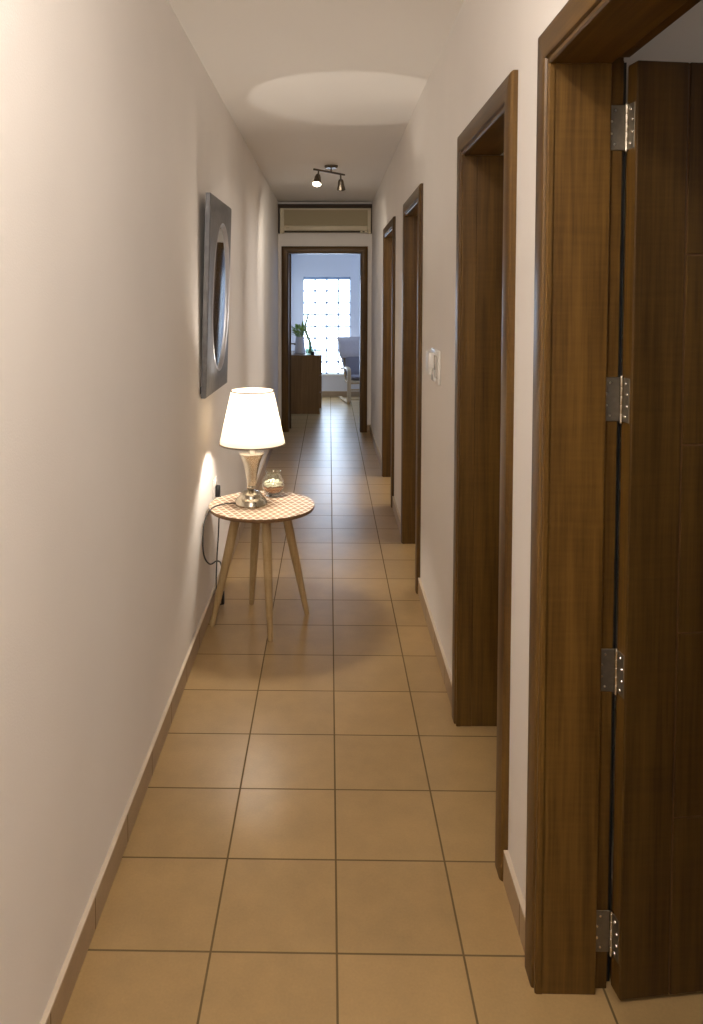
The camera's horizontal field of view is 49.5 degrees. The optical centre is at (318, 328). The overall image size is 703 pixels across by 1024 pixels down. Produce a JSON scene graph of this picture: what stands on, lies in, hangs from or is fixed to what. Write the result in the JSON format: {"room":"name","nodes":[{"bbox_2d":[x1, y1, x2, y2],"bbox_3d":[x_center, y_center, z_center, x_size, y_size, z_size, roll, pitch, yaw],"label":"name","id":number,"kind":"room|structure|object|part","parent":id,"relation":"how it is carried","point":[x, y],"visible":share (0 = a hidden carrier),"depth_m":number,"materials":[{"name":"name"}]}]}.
{"room":"home hallway","nodes":[
{"label":"home hallway","id":0,"kind":"room"},
{"bbox_2d":[0,0,291,1023],"bbox_3d":[-0.572,0.050,4.675,0.124,2.615,14.120,0,2,1],"label":"wall","id":1,"kind":"structure","parent":0,"point":[115,133],"depth_m":1.92,"materials":[{"name":"paint"}]},
{"bbox_2d":[40,449,272,1023],"bbox_3d":[-0.533,1.378,3.200,0.011,0.087,11.060,0,2,1],"label":"baseboard","id":2,"kind":"structure","parent":1,"relation":"attached to","point":[54,1012],"depth_m":2.10,"materials":[{"name":"tile"}]},
{"bbox_2d":[213,476,216,499],"bbox_3d":[-0.522,0.812,3.861,0.012,0.102,0.100,0,2,1],"label":"wall socket","id":3,"kind":"object","parent":1,"relation":"attached to","point":[215,478],"visible":0.77,"depth_m":3.82,"materials":[{"name":"white plastic"}]},
{"bbox_2d":[200,192,231,398],"bbox_3d":[-0.494,-0.157,3.713,0.067,0.922,0.618,0,2,1],"label":"wall mirror","id":4,"kind":"object","parent":1,"relation":"attached to","point":[217,246],"visible":1,"depth_m":3.62,"materials":[{"name":"silver metal"}]},
{"bbox_2d":[168,0,463,201],"bbox_3d":[0.571,-1.294,4.601,5.800,0.080,14.320,0,2,1],"label":"ceiling","id":5,"kind":"structure","parent":0,"point":[307,85],"depth_m":3.67,"materials":[{"name":"white paint"}]},
{"bbox_2d":[312,164,345,190],"bbox_3d":[0.090,-1.226,6.174,0.110,0.191,0.420,2,3,40],"label":"ceiling spotlight","id":6,"kind":"object","parent":5,"relation":"attached to","point":[317,179],"visible":1,"depth_m":6.15,"materials":[{"name":"brown metal"}]},
{"bbox_3d":[0.106,-1.310,6.189,0.110,0.024,0.110,0,2,1],"label":"ceiling plate","id":7,"kind":"part","parent":6,"relation":"part of","materials":[{"name":"brown metal"}]},
{"bbox_2d":[278,202,371,424],"bbox_3d":[0.128,-0.123,8.737,4.600,2.615,0.150,0,2,1],"label":"wall","id":8,"kind":"structure","parent":0,"point":[288,238],"depth_m":8.63,"materials":[{"name":"paint"}]},
{"bbox_2d":[281,246,367,431],"bbox_3d":[0.069,0.101,9.129,0.995,2.134,0.954,0,2,1],"label":"door","id":9,"kind":"structure","parent":8,"relation":"in","point":[286,251],"depth_m":8.65,"materials":[{"name":"brown wood"}]},
{"bbox_3d":[-0.377,0.128,8.670,0.082,2.117,0.020,0,2,1],"label":"architrave","id":10,"kind":"part","parent":9,"relation":"part of","materials":[{"name":"brown wood"}]},
{"bbox_3d":[0.073,-0.887,8.620,0.978,0.082,0.020,0,2,1],"label":"architrave","id":11,"kind":"part","parent":9,"relation":"part of","materials":[{"name":"brown wood"}]},
{"bbox_3d":[0.519,0.130,8.657,0.082,2.117,0.020,0,2,1],"label":"architrave","id":12,"kind":"part","parent":9,"relation":"part of","materials":[{"name":"brown wood"}]},
{"bbox_2d":[278,204,371,233],"bbox_3d":[0.077,-1.233,8.567,1.053,0.322,0.095,0,2,1],"label":"trim","id":13,"kind":"structure","parent":8,"relation":"attached to","point":[279,205],"depth_m":8.52,"materials":[{"name":"beige paint"}]},
{"bbox_2d":[280,208,370,233],"bbox_3d":[0.082,-1.208,8.568,1.020,0.280,0.096,0,2,1],"label":"air conditioner","id":14,"kind":"object","parent":8,"relation":"attached to","point":[303,220],"visible":1,"depth_m":8.53,"materials":[{"name":"plastic"}]},
{"bbox_2d":[284,210,367,225],"bbox_3d":[0.085,-1.242,8.539,0.939,0.182,0.012,0,2,1],"label":"grille","id":15,"kind":"object","parent":14,"relation":"attached to","point":[291,217],"depth_m":8.54,"materials":[{"name":"beige plastic"}]},
{"bbox_2d":[292,254,359,390],"bbox_3d":[0.172,-0.254,11.779,4.600,2.615,0.120,0,2,1],"label":"wall","id":16,"kind":"structure","parent":0,"point":[303,265],"depth_m":11.70,"materials":[{"name":"white paint"}]},
{"bbox_2d":[303,277,349,375],"bbox_3d":[0.132,-0.032,11.761,0.764,1.526,0.125,0,2,1],"label":"window","id":17,"kind":"structure","parent":16,"relation":"in","point":[326,300],"depth_m":11.76,"materials":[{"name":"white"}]},
{"bbox_3d":[0.130,0.717,11.771,0.764,0.028,0.080,0,2,1],"label":"sill","id":18,"kind":"part","parent":17,"relation":"part of","materials":[{"name":"white plastic"}]},
{"bbox_2d":[322,391,358,396],"bbox_3d":[1.030,1.014,11.754,2.878,0.087,0.012,0,2,1],"label":"baseboard","id":19,"kind":"structure","parent":16,"relation":"attached to","point":[324,393],"depth_m":11.76,"materials":[{"name":"tile"}]},
{"bbox_2d":[61,397,702,1023],"bbox_3d":[0.565,1.389,4.716,5.800,0.060,14.320,0,2,1],"label":"floor","id":20,"kind":"structure","parent":0,"point":[311,840],"depth_m":2.25,"materials":[{"name":"tile"}]},
{"bbox_2d":[209,491,314,641],"bbox_3d":[-0.269,1.122,3.638,0.502,0.569,0.502,0,2,1],"label":"side table","id":21,"kind":"object","parent":20,"relation":"on","point":[286,507],"visible":0.89,"depth_m":3.58,"materials":[{"name":"brown wood"}]},
{"bbox_3d":[-0.435,1.127,3.599,0.160,0.562,0.045,-1,3,-17],"label":"leg","id":22,"kind":"part","parent":21,"relation":"part of","materials":[{"name":"brown wood"}]},
{"bbox_2d":[202,387,284,604],"bbox_3d":[-0.339,0.846,3.648,0.367,1.110,0.443,0,2,1],"label":"table lamp","id":23,"kind":"object","parent":21,"relation":"on","point":[252,423],"visible":0.91,"depth_m":3.52,"materials":[{"name":"fabric"}]},
{"bbox_3d":[-0.458,1.112,3.653,0.129,0.578,0.427,0,2,1],"label":"power cord","id":24,"kind":"part","parent":23,"relation":"part of","materials":[{"name":"grey plastic"}]},
{"bbox_2d":[221,591,224,604],"bbox_3d":[-0.478,1.350,3.815,0.016,0.068,0.019,0,2,1],"label":"switch","id":25,"kind":"object","parent":23,"relation":"attached to","point":[223,596],"depth_m":3.81,"materials":[{"name":"black plastic"}]},
{"bbox_3d":[-0.317,0.669,3.622,0.121,0.154,0.121,0,2,1],"label":"lamp stem","id":26,"kind":"part","parent":23,"relation":"part of","materials":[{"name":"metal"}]},
{"bbox_3d":[-0.312,0.421,3.611,0.310,0.250,0.310,0,2,1],"label":"lamp shade","id":27,"kind":"part","parent":23,"relation":"part of","materials":[{"name":"beige fabric"}]},
{"bbox_3d":[-0.317,1.119,3.785,0.045,0.560,0.137,-1,3,-19],"label":"leg","id":28,"kind":"part","parent":21,"relation":"part of","materials":[{"name":"brown wood"}]},
{"bbox_3d":[-0.231,1.132,3.486,0.044,0.561,0.156,0,3,-12],"label":"leg","id":29,"kind":"part","parent":21,"relation":"part of","materials":[{"name":"brown wood"}]},
{"bbox_2d":[262,471,284,496],"bbox_3d":[-0.223,0.769,3.775,0.113,0.124,0.113,0,2,1],"label":"glass bowl","id":30,"kind":"object","parent":21,"relation":"on","point":[280,471],"visible":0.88,"depth_m":3.77,"materials":[{"name":"clear glass"}]},
{"bbox_2d":[263,485,282,493],"bbox_3d":[-0.223,0.800,3.776,0.100,0.032,0.100,0,2,1],"label":"filling","id":31,"kind":"object","parent":30,"relation":"in","point":[273,490],"visible":0.8,"depth_m":3.74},
{"bbox_2d":[264,478,282,487],"bbox_3d":[-0.221,0.766,3.775,0.100,0.036,0.097,0,2,1],"label":"white petals","id":32,"kind":"object","parent":31,"relation":"on","point":[274,482],"visible":1,"depth_m":3.76,"materials":[{"name":"white plant"}]},
{"bbox_3d":[-0.115,1.123,3.700,0.150,0.561,0.045,-1,3,-16],"label":"leg","id":33,"kind":"part","parent":21,"relation":"part of","materials":[{"name":"brown wood"}]},
{"bbox_2d":[291,351,321,413],"bbox_3d":[-0.182,0.724,10.432,0.472,0.775,0.833,0,2,1],"label":"dresser","id":34,"kind":"object","parent":20,"relation":"on","point":[306,370],"visible":0.79,"depth_m":10.02,"materials":[{"name":"brown wood"}]},
{"bbox_2d":[294,337,304,353],"bbox_3d":[-0.248,0.227,10.344,0.150,0.225,0.150,0,2,1],"label":"vase","id":35,"kind":"object","parent":34,"relation":"on","point":[300,344],"visible":0.99,"depth_m":10.29,"materials":[{"name":"grey ceramic"}]},
{"bbox_2d":[291,321,309,336],"bbox_3d":[-0.261,0.050,10.336,0.278,0.301,0.378,1,3,26],"label":"bouquet","id":36,"kind":"object","parent":35,"relation":"in","point":[300,328],"visible":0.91,"depth_m":10.29,"materials":[{"name":"green plant"}]},
{"bbox_3d":[0.036,0.489,10.419,0.026,0.206,0.821,0,2,1],"label":"drawer","id":37,"kind":"part","parent":34,"relation":"part of","materials":[{"name":"brown wood"}]},
{"bbox_3d":[0.035,0.711,10.428,0.026,0.213,0.821,0,2,1],"label":"drawer","id":38,"kind":"part","parent":34,"relation":"part of","materials":[{"name":"brown wood"}]},
{"bbox_3d":[0.035,0.933,10.438,0.026,0.208,0.821,0,2,1],"label":"drawer","id":39,"kind":"part","parent":34,"relation":"part of","materials":[{"name":"brown wood"}]},
{"bbox_3d":[-0.115,0.266,10.144,0.108,0.165,0.108,0,2,1],"label":"vase","id":40,"kind":"object","parent":34,"relation":"on","visible":0},
{"bbox_2d":[304,313,311,353],"bbox_3d":[-0.132,0.064,10.133,0.127,0.547,0.044,0,2,1],"label":"bamboo","id":41,"kind":"object","parent":40,"relation":"in","point":[305,325],"visible":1,"depth_m":10.12,"materials":[{"name":"green plant"}]},
{"bbox_2d":[337,337,359,403],"bbox_3d":[0.666,0.606,11.295,0.686,0.936,0.733,0,2,-9],"label":"armchair","id":42,"kind":"object","parent":20,"relation":"on","point":[349,347],"visible":0.52,"depth_m":11.44,"materials":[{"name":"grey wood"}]},
{"bbox_3d":[0.386,0.814,11.259,0.052,0.523,0.733,0,2,-9],"label":"frame","id":43,"kind":"part","parent":42,"relation":"part of","materials":[{"name":"white wood"}]},
{"bbox_3d":[0.431,0.489,11.258,0.035,0.629,0.683,0,2,-9],"label":"seat rail","id":44,"kind":"part","parent":42,"relation":"part of","materials":[{"name":"white wood"}]},
{"bbox_2d":[338,337,359,357],"bbox_3d":[0.615,0.286,11.527,0.630,0.316,0.134,0,2,-9],"label":"cushion","id":45,"kind":"object","parent":42,"relation":"on","point":[349,347],"depth_m":11.47,"materials":[{"name":"grey fabric"}]},
{"bbox_2d":[345,357,359,374],"bbox_3d":[0.656,0.549,11.467,0.500,0.328,0.155,0,2,-9],"label":"cushion","id":46,"kind":"object","parent":42,"relation":"on","point":[352,362],"depth_m":11.42,"materials":[{"name":"grey fabric"}]},
{"bbox_2d":[351,375,358,380],"bbox_3d":[0.705,0.721,11.165,0.500,0.112,0.452,0,2,-9],"label":"seat cushion","id":47,"kind":"object","parent":42,"relation":"on","point":[353,377],"depth_m":10.95,"materials":[{"name":"grey fabric"}]},
{"bbox_2d":[371,0,570,903],"bbox_3d":[0.599,0.118,3.130,0.149,2.615,11.060,0,2,1],"label":"wall","id":48,"kind":"structure","parent":0,"point":[487,40],"depth_m":2.97,"materials":[{"name":"paint"}]},
{"bbox_2d":[382,216,395,507],"bbox_3d":[1.028,0.227,6.041,0.963,2.151,1.088,0,2,1],"label":"door","id":49,"kind":"structure","parent":48,"relation":"in","point":[389,232],"depth_m":6.49,"materials":[{"name":"brown wood"}]},
{"bbox_3d":[0.564,0.212,6.551,0.020,2.134,0.082,0,2,1],"label":"architrave","id":50,"kind":"part","parent":49,"relation":"part of","materials":[{"name":"brown wood"}]},
{"bbox_3d":[0.559,-0.792,6.030,0.020,0.082,1.036,0,2,1],"label":"architrave","id":51,"kind":"part","parent":49,"relation":"part of","materials":[{"name":"brown wood"}]},
{"bbox_3d":[0.550,0.253,5.598,0.020,2.134,0.082,0,2,1],"label":"architrave","id":52,"kind":"part","parent":49,"relation":"part of","materials":[{"name":"brown wood"}]},
{"bbox_2d":[401,183,422,593],"bbox_3d":[0.980,0.299,4.348,0.917,2.151,0.938,0,2,1],"label":"door","id":53,"kind":"structure","parent":48,"relation":"in","point":[412,260],"depth_m":4.72,"materials":[{"name":"brown wood"}]},
{"bbox_3d":[0.538,0.288,4.782,0.020,2.134,0.082,0,2,1],"label":"architrave","id":54,"kind":"part","parent":53,"relation":"part of","materials":[{"name":"brown wood"}]},
{"bbox_3d":[0.534,-0.720,4.337,0.020,0.082,0.886,0,2,1],"label":"architrave","id":55,"kind":"part","parent":53,"relation":"part of","materials":[{"name":"brown wood"}]},
{"bbox_3d":[0.526,0.323,3.979,0.020,2.134,0.082,0,2,1],"label":"architrave","id":56,"kind":"part","parent":53,"relation":"part of","materials":[{"name":"brown wood"}]},
{"bbox_2d":[426,348,440,385],"bbox_3d":[0.510,0.168,3.388,0.036,0.150,0.230,0,2,1],"label":"wall control","id":57,"kind":"object","parent":48,"relation":"attached to","point":[433,357],"visible":1,"depth_m":3.37,"materials":[{"name":"white plastic"}]},
{"bbox_2d":[431,369,435,380],"bbox_3d":[0.512,0.207,3.378,0.013,0.053,0.057,0,2,1],"label":"switch","id":58,"kind":"object","parent":57,"relation":"attached to","point":[433,371],"depth_m":3.35,"materials":[{"name":"beige plastic"}]},
{"bbox_2d":[434,355,437,378],"bbox_3d":[0.517,0.169,3.346,0.004,0.096,0.105,0,2,1],"label":"rocker switch","id":59,"kind":"object","parent":57,"relation":"attached to","point":[435,356],"depth_m":3.33,"materials":[{"name":"beige plastic"}]},
{"bbox_3d":[0.523,0.168,3.388,0.010,0.150,0.230,0,2,1],"label":"plate","id":60,"kind":"part","parent":57,"relation":"part of","materials":[{"name":"white plastic"}]},
{"bbox_2d":[370,425,525,953],"bbox_3d":[0.516,1.381,3.185,0.012,0.087,11.060,0,2,1],"label":"baseboard","id":61,"kind":"structure","parent":48,"relation":"attached to","point":[515,897],"depth_m":2.96,"materials":[{"name":"tile"}]},
{"bbox_2d":[452,70,517,880],"bbox_3d":[0.915,0.385,2.357,0.845,2.151,0.866,0,2,1],"label":"door","id":62,"kind":"structure","parent":48,"relation":"in","point":[486,178],"depth_m":2.70,"materials":[{"name":"brown wood"}]},
{"bbox_3d":[0.508,0.375,2.755,0.020,2.134,0.082,0,2,1],"label":"architrave","id":63,"kind":"part","parent":62,"relation":"part of","materials":[{"name":"brown wood"}]},
{"bbox_3d":[0.505,-0.634,2.345,0.020,0.082,0.814,0,2,1],"label":"architrave","id":64,"kind":"part","parent":62,"relation":"part of","materials":[{"name":"brown wood"}]},
{"bbox_3d":[0.497,0.406,2.023,0.020,2.134,0.082,0,2,1],"label":"architrave","id":65,"kind":"part","parent":62,"relation":"part of","materials":[{"name":"brown wood"}]},
{"bbox_2d":[525,0,702,999],"bbox_3d":[0.955,0.431,1.283,0.957,2.151,0.999,0,2,1],"label":"door","id":66,"kind":"structure","parent":48,"relation":"in","point":[652,932],"depth_m":1.65,"materials":[{"name":"brown wood"}]},
{"bbox_3d":[0.492,0.421,1.696,0.020,2.134,0.082,0,2,1],"label":"architrave","id":67,"kind":"part","parent":66,"relation":"part of","materials":[{"name":"brown wood"}]},
{"bbox_3d":[0.488,-0.586,1.220,0.020,0.082,0.947,0,2,1],"label":"architrave","id":68,"kind":"part","parent":66,"relation":"part of","materials":[{"name":"brown wood"}]},
{"bbox_3d":[0.658,-0.603,1.226,0.020,0.082,0.964,0,2,1],"label":"architrave","id":69,"kind":"part","parent":66,"relation":"part of","materials":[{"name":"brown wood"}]},
{"bbox_2d":[610,0,702,908],"bbox_3d":[2.009,0.122,3.109,2.672,2.615,11.060,0,2,1],"label":"wall","id":70,"kind":"structure","parent":0,"point":[681,41],"depth_m":1.76,"materials":[{"name":"paint"}]}
]}

